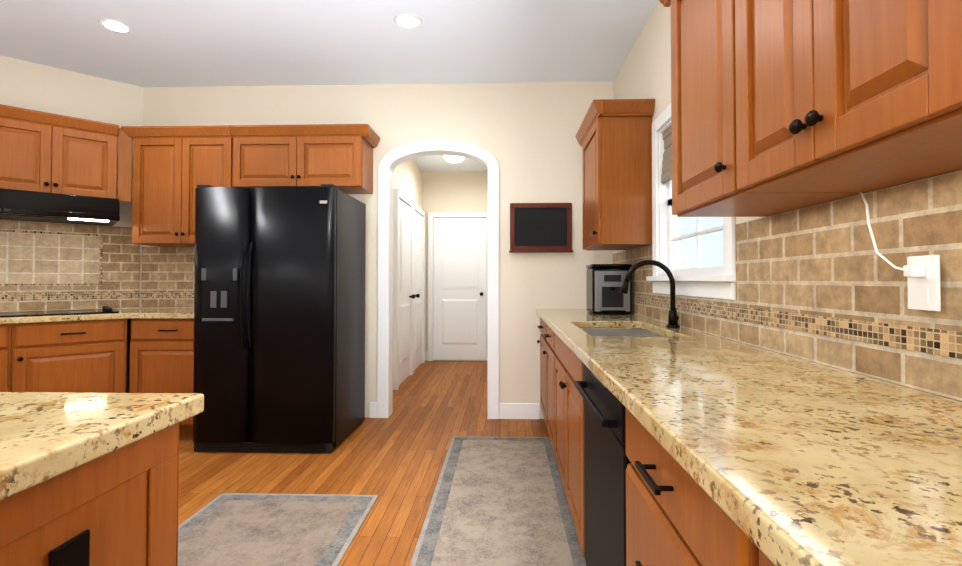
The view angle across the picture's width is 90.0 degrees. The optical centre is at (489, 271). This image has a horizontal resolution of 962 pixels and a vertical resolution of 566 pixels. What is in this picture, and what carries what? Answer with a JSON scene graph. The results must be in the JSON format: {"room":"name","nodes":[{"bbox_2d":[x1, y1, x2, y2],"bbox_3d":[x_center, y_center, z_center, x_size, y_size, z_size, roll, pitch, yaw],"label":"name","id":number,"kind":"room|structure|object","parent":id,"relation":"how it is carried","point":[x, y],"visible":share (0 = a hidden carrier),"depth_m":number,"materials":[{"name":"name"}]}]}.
{"room":"kitchen","nodes":[
{"label":"kitchen","id":0,"kind":"room"},
{"bbox_2d":[0,55,143,392],"bbox_3d":[-3.832,-0.194,3.373,2.660,2.800,0.120,1,-1,-43],"label":"wall","id":1,"kind":"structure","parent":0,"point":[35,86],"depth_m":3.83,"materials":[{"name":"paint"}]},
{"bbox_2d":[0,229,102,285],"bbox_3d":[-3.379,-0.099,3.693,0.636,0.416,0.008,1,-1,-43],"label":"backsplash","id":2,"kind":"structure","parent":1,"relation":"attached to","point":[35,258],"depth_m":3.69,"materials":[{"name":"tile"}]},
{"bbox_2d":[0,104,118,198],"bbox_3d":[-3.262,-0.843,3.581,0.760,0.584,0.370,1,-1,-43],"label":"upper cabinet","id":3,"kind":"object","parent":1,"relation":"attached to","point":[40,151],"visible":0.88,"depth_m":3.49,"materials":[{"name":"brown wood"}]},
{"bbox_2d":[0,188,119,225],"bbox_3d":[-3.212,-0.461,3.521,0.760,0.171,0.516,1,-1,-43],"label":"range hood","id":4,"kind":"object","parent":1,"relation":"attached to","point":[23,205],"visible":1,"depth_m":3.40,"materials":[{"name":"black metal"}]},
{"bbox_2d":[0,292,139,300],"bbox_3d":[-3.568,0.187,3.515,1.648,0.052,0.003,1,-1,-43],"label":"backsplash","id":5,"kind":"structure","parent":1,"relation":"attached to","point":[54,296],"depth_m":3.76,"materials":[{"name":"tile"}]},
{"bbox_2d":[0,220,139,311],"bbox_3d":[-3.572,-0.042,3.523,1.648,0.676,0.009,1,-1,-43],"label":"backsplash","id":6,"kind":"structure","parent":1,"relation":"attached to","point":[120,261],"depth_m":3.91,"materials":[{"name":"tile"}]},
{"bbox_2d":[0,0,657,86],"bbox_3d":[-1.918,-1.686,0.878,6.297,0.100,6.670,0,-1,2],"label":"ceiling","id":7,"kind":"structure","parent":0,"point":[188,43],"depth_m":3.32,"materials":[{"name":"paint"}]},
{"bbox_2d":[98,19,132,32],"bbox_3d":[-2.429,-1.595,3.129,0.180,0.006,0.180,0,-1,2],"label":"recessed light","id":8,"kind":"object","parent":7,"relation":"in","point":[115,25],"visible":1,"depth_m":3.12,"materials":[{"name":"white"}]},
{"bbox_2d":[394,13,421,28],"bbox_3d":[-0.520,-1.596,3.069,0.180,0.006,0.180,0,-1,2],"label":"recessed light","id":9,"kind":"object","parent":7,"relation":"in","point":[407,20],"visible":1,"depth_m":3.06,"materials":[{"name":"white"}]},
{"bbox_2d":[178,360,548,565],"bbox_3d":[-1.869,1.240,2.393,6.297,0.100,9.800,0,-1,2],"label":"floor","id":10,"kind":"structure","parent":0,"point":[394,461],"depth_m":3.01,"materials":[{"name":"brown wood"}]},
{"bbox_2d":[0,324,11,391],"bbox_3d":[-3.597,0.765,2.988,0.898,0.870,0.737,1,-1,-43],"label":"base cabinet","id":11,"kind":"object","parent":10,"relation":"on","point":[5,353],"visible":0.48,"depth_m":3.04,"materials":[{"name":"brown wood"}]},
{"bbox_2d":[0,308,193,323],"bbox_3d":[-3.079,0.313,3.253,2.167,0.040,1.684,0,-1,2],"label":"countertop","id":12,"kind":"structure","parent":11,"relation":"on","point":[155,313],"depth_m":3.42,"materials":[{"name":"beige stone"}]},
{"bbox_2d":[0,306,118,316],"bbox_3d":[-3.130,0.278,3.421,0.740,0.034,0.520,1,-1,-43],"label":"cooktop","id":13,"kind":"object","parent":12,"relation":"in","point":[106,309],"visible":1,"depth_m":3.38,"materials":[{"name":"black glass"}]},
{"bbox_2d":[11,319,126,392],"bbox_3d":[-3.052,0.773,3.499,0.592,0.870,0.737,1,-1,-43],"label":"base cabinet","id":14,"kind":"object","parent":10,"relation":"on","point":[87,356],"visible":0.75,"depth_m":3.25,"materials":[{"name":"brown wood"}]},
{"bbox_2d":[0,423,178,565],"bbox_3d":[-1.231,0.712,-0.113,1.136,0.870,2.213,0,-1,2],"label":"base cabinet","id":15,"kind":"object","parent":10,"relation":"on","point":[119,507],"visible":0.79,"depth_m":0.80,"materials":[{"name":"brown wood"}]},
{"bbox_2d":[0,392,203,499],"bbox_3d":[-1.357,0.256,-0.103,1.445,0.040,2.280,0,-1,2],"label":"countertop","id":16,"kind":"structure","parent":15,"relation":"on","point":[44,436],"depth_m":0.80,"materials":[{"name":"beige stone"}]},
{"bbox_2d":[129,319,193,435],"bbox_3d":[-2.287,0.777,3.740,0.614,0.870,0.647,0,-1,2],"label":"base cabinet","id":17,"kind":"object","parent":10,"relation":"on","point":[161,355],"visible":0.4,"depth_m":3.46,"materials":[{"name":"brown wood"}]},
{"bbox_2d":[178,493,377,565],"bbox_3d":[-1.035,1.176,1.842,0.845,0.008,1.450,0,-1,2],"label":"rug","id":18,"kind":"object","parent":10,"relation":"on","point":[243,529],"visible":1,"depth_m":2.20,"materials":[{"name":"beige fabric"}]},
{"bbox_2d":[193,184,365,452],"bbox_3d":[-1.496,0.315,3.542,0.945,1.788,0.791,0,-1,2],"label":"refrigerator","id":19,"kind":"object","parent":10,"relation":"on","point":[279,325],"visible":1,"depth_m":3.19,"materials":[{"name":"black metal"}]},
{"bbox_2d":[410,436,586,565],"bbox_3d":[0.063,1.183,2.293,0.740,0.008,2.420,0,-1,2],"label":"rug","id":20,"kind":"object","parent":10,"relation":"on","point":[499,501],"visible":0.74,"depth_m":2.38,"materials":[{"name":"beige fabric"}]},
{"bbox_2d":[537,318,548,426],"bbox_3d":[0.696,0.776,3.670,0.647,0.870,0.594,0,-1,2],"label":"base cabinet","id":21,"kind":"object","parent":10,"relation":"on","point":[543,373],"visible":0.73,"depth_m":3.65,"materials":[{"name":"brown wood"}]},
{"bbox_2d":[543,324,556,454],"bbox_3d":[0.678,0.766,3.097,0.647,0.870,0.548,0,-1,2],"label":"base cabinet","id":22,"kind":"object","parent":10,"relation":"on","point":[549,335],"visible":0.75,"depth_m":3.06,"materials":[{"name":"brown wood"}]},
{"bbox_2d":[575,363,630,565],"bbox_3d":[0.625,0.740,1.476,0.650,0.868,0.602,0,-1,2],"label":"dishwasher","id":23,"kind":"object","parent":10,"relation":"on","point":[606,461],"visible":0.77,"depth_m":1.42,"materials":[{"name":"black metal"}]},
{"bbox_2d":[555,331,663,556],"bbox_3d":[0.657,0.753,2.301,0.638,0.870,1.040,0,-1,2],"label":"base cabinet","id":24,"kind":"object","parent":10,"relation":"on","point":[569,428],"visible":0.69,"depth_m":2.14,"materials":[{"name":"brown wood"}]},
{"bbox_2d":[536,309,961,565],"bbox_3d":[0.634,0.286,1.653,0.643,0.040,4.648,0,-1,2],"label":"countertop","id":25,"kind":"structure","parent":24,"relation":"on","point":[781,459],"depth_m":0.72,"materials":[{"name":"beige stone"}]},
{"bbox_2d":[586,264,631,314],"bbox_3d":[0.845,0.122,3.413,0.273,0.345,0.312,0,-1,2],"label":"coffee maker","id":26,"kind":"object","parent":25,"relation":"on","point":[604,283],"visible":0.96,"depth_m":3.29,"materials":[{"name":"black"}]},
{"bbox_2d":[580,328,662,336],"bbox_3d":[0.651,0.421,2.397,0.416,0.203,0.756,0,-1,2],"label":"sink basin","id":27,"kind":"object","parent":25,"relation":"in","point":[616,332],"visible":0.06,"depth_m":2.77,"materials":[{"name":"silver metal"}]},
{"bbox_2d":[620,260,679,327],"bbox_3d":[0.800,0.109,2.386,0.294,0.337,0.108,0,-1,2],"label":"faucet","id":28,"kind":"object","parent":25,"relation":"on","point":[673,318],"visible":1,"depth_m":2.40,"materials":[{"name":"black metal"}]},
{"bbox_2d":[625,407,758,565],"bbox_3d":[0.607,0.729,0.866,0.647,0.870,0.608,0,-1,2],"label":"base cabinet","id":29,"kind":"object","parent":10,"relation":"on","point":[676,515],"visible":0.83,"depth_m":0.85,"materials":[{"name":"brown wood"}]},
{"bbox_2d":[759,549,774,565],"bbox_3d":[0.588,0.718,0.252,0.647,0.870,0.618,0,-1,2],"label":"base cabinet","id":30,"kind":"object","parent":10,"relation":"on","point":[764,560],"depth_m":0.54,"materials":[{"name":"brown wood"}]},
{"bbox_2d":[142,81,613,418],"bbox_3d":[-0.981,-0.182,4.100,4.270,2.800,0.120,0,-1,2],"label":"wall","id":31,"kind":"structure","parent":0,"point":[524,134],"depth_m":4.02,"materials":[{"name":"paint"}]},
{"bbox_2d":[117,128,132,201],"bbox_3d":[-2.852,-0.833,3.765,0.084,0.570,0.059,0,-1,2],"label":"upper cabinet","id":32,"kind":"object","parent":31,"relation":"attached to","point":[124,192],"depth_m":3.76,"materials":[{"name":"brown wood"}]},
{"bbox_2d":[141,292,193,297],"bbox_3d":[-2.465,0.197,4.067,0.990,0.052,0.003,0,-1,2],"label":"backsplash","id":33,"kind":"structure","parent":31,"relation":"attached to","point":[167,294],"depth_m":4.07,"materials":[{"name":"tile"}]},
{"bbox_2d":[141,247,194,307],"bbox_3d":[-2.465,0.047,4.076,0.990,0.517,0.009,0,-1,2],"label":"backsplash","id":34,"kind":"structure","parent":31,"relation":"attached to","point":[167,269],"depth_m":4.08,"materials":[{"name":"tile"}]},
{"bbox_2d":[121,125,232,246],"bbox_3d":[-2.434,-0.672,3.907,0.858,0.914,0.370,0,-1,2],"label":"upper cabinet","id":35,"kind":"object","parent":31,"relation":"attached to","point":[174,167],"visible":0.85,"depth_m":3.77,"materials":[{"name":"brown wood"}]},
{"bbox_2d":[230,124,372,193],"bbox_3d":[-1.464,-0.893,3.880,1.080,0.474,0.370,0,-1,2],"label":"upper cabinet","id":36,"kind":"object","parent":31,"relation":"attached to","point":[340,156],"visible":0.98,"depth_m":3.74,"materials":[{"name":"brown wood"}]},
{"bbox_2d":[370,402,376,413],"bbox_3d":[-1.023,1.161,4.569,0.015,0.130,0.800,0,-1,2],"label":"baseboard","id":37,"kind":"structure","parent":31,"relation":"attached to","point":[373,405],"depth_m":4.00,"materials":[{"name":"white wood"}]},
{"bbox_2d":[377,139,498,418],"bbox_3d":[-0.425,0.055,4.079,1.013,2.325,0.160,0,-1,2],"label":"trim","id":38,"kind":"structure","parent":31,"relation":"attached to","point":[391,161],"depth_m":4.01,"materials":[{"name":"white"}]},
{"bbox_2d":[499,403,539,418],"bbox_3d":[0.249,1.151,3.970,0.335,0.130,0.015,0,-1,2],"label":"baseboard","id":39,"kind":"structure","parent":31,"relation":"attached to","point":[519,410],"depth_m":3.96,"materials":[{"name":"white wood"}]},
{"bbox_2d":[509,203,572,252],"bbox_3d":[0.425,-0.364,3.972,0.526,0.409,0.050,0,-1,2],"label":"frame","id":40,"kind":"object","parent":31,"relation":"attached to","point":[539,227],"visible":1,"depth_m":3.98,"materials":[{"name":"brown wood"}]},
{"bbox_2d":[394,159,422,209],"bbox_3d":[-1.061,-0.108,5.527,0.120,2.700,2.730,0,-1,2],"label":"wall","id":41,"kind":"structure","parent":0,"point":[408,178],"depth_m":6.01,"materials":[{"name":"paint"}]},
{"bbox_2d":[393,189,415,389],"bbox_3d":[-0.945,0.188,5.454,0.111,2.106,0.848,0,-1,2],"label":"hall door","id":42,"kind":"structure","parent":41,"relation":"in","point":[404,296],"depth_m":5.30,"materials":[{"name":"white wood"}]},
{"bbox_2d":[413,202,424,372],"bbox_3d":[-0.918,0.203,6.313,0.111,2.106,0.848,0,-1,2],"label":"hall door","id":43,"kind":"structure","parent":41,"relation":"in","point":[418,285],"depth_m":6.33,"materials":[{"name":"white wood"}]},
{"bbox_2d":[413,155,487,171],"bbox_3d":[-0.468,-1.506,5.632,1.400,0.100,2.930,0,-1,2],"label":"ceiling","id":44,"kind":"structure","parent":0,"point":[436,163],"depth_m":6.52,"materials":[{"name":"paint"}]},
{"bbox_2d":[443,155,464,162],"bbox_3d":[-0.430,-1.396,5.894,0.270,0.110,0.270,0,-1,2],"label":"dome","id":45,"kind":"object","parent":44,"relation":"attached to","point":[454,159],"visible":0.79,"depth_m":5.83,"materials":[{"name":"white glass"}]},
{"bbox_2d":[423,171,487,360],"bbox_3d":[-0.416,-0.084,6.932,1.320,2.700,0.120,0,-1,2],"label":"wall","id":46,"kind":"structure","parent":0,"point":[448,192],"depth_m":6.89,"materials":[{"name":"paint"}]},
{"bbox_2d":[428,212,487,360],"bbox_3d":[-0.420,0.211,6.809,0.908,2.106,0.111,0,-1,2],"label":"door","id":47,"kind":"structure","parent":46,"relation":"in","point":[457,285],"depth_m":6.82,"materials":[{"name":"white wood"}]},
{"bbox_2d":[613,0,940,395],"bbox_3d":[0.992,-0.237,0.852,0.120,2.800,6.490,0,-1,2],"label":"wall","id":48,"kind":"structure","parent":0,"point":[644,72],"depth_m":2.94,"materials":[{"name":"paint"}]},
{"bbox_2d":[576,100,651,249],"bbox_3d":[0.820,-0.596,3.240,0.370,0.869,0.720,0,-1,2],"label":"upper cabinet","id":49,"kind":"object","parent":48,"relation":"attached to","point":[617,178],"visible":1,"depth_m":2.94,"materials":[{"name":"brown wood"}]},
{"bbox_2d":[600,0,670,116],"bbox_3d":[0.820,-0.988,2.634,0.329,0.106,1.943,0,-1,2],"label":"crown molding","id":50,"kind":"structure","parent":48,"relation":"attached to","point":[625,107],"depth_m":2.90,"materials":[{"name":"brown wood"}]},
{"bbox_2d":[646,103,735,299],"bbox_3d":[1.015,-0.393,2.389,0.170,1.025,1.050,0,-1,2],"label":"window","id":51,"kind":"structure","parent":48,"relation":"in","point":[719,282],"depth_m":2.67,"materials":[{"name":"white wood"}]},
{"bbox_2d":[661,126,671,183],"bbox_3d":[1.003,-0.667,2.394,0.030,0.302,0.830,0,-1,2],"label":"roman shade","id":52,"kind":"object","parent":51,"relation":"attached to","point":[666,176],"visible":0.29,"depth_m":2.73,"materials":[{"name":"fabric"}]},
{"bbox_2d":[659,0,867,216],"bbox_3d":[0.764,-0.616,1.459,0.370,0.849,0.517,0,-1,2],"label":"upper cabinet","id":53,"kind":"object","parent":48,"relation":"attached to","point":[703,105],"visible":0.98,"depth_m":1.39,"materials":[{"name":"brown wood"}]},
{"bbox_2d":[613,170,961,400],"bbox_3d":[0.950,0.039,1.647,0.009,0.452,4.646,0,-1,2],"label":"backsplash","id":54,"kind":"structure","parent":48,"relation":"attached to","point":[824,259],"depth_m":1.24,"materials":[{"name":"tile"}]},
{"bbox_2d":[859,192,940,310],"bbox_3d":[0.892,-0.058,1.078,0.053,0.280,0.202,0,-1,2],"label":"outlet","id":55,"kind":"object","parent":54,"relation":"attached to","point":[921,274],"visible":0.98,"depth_m":1.01,"materials":[{"name":"white plastic"}]},
{"bbox_2d":[631,294,961,358],"bbox_3d":[0.944,0.156,1.645,0.003,0.052,4.646,0,-1,2],"label":"mosaic tile border","id":56,"kind":"structure","parent":48,"relation":"attached to","point":[947,343],"depth_m":1.27,"materials":[{"name":"tile"}]},
{"bbox_2d":[735,0,961,192],"bbox_3d":[0.746,-0.625,0.894,0.370,0.849,0.610,0,-1,2],"label":"upper cabinet","id":57,"kind":"object","parent":48,"relation":"attached to","point":[848,95],"visible":1,"depth_m":0.85,"materials":[{"name":"brown wood"}]},
{"label":"outside","id":58,"kind":"structure","parent":0,"visible":0},
{"bbox_3d":[31.429,2.104,23.939,58.500,0.100,110.000,0,-1,2],"label":"ground","id":59,"kind":"structure","parent":58,"visible":0},
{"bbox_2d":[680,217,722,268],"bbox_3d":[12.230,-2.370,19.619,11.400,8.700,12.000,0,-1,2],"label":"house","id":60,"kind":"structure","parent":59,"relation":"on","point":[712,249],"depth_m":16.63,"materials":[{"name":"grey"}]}
]}

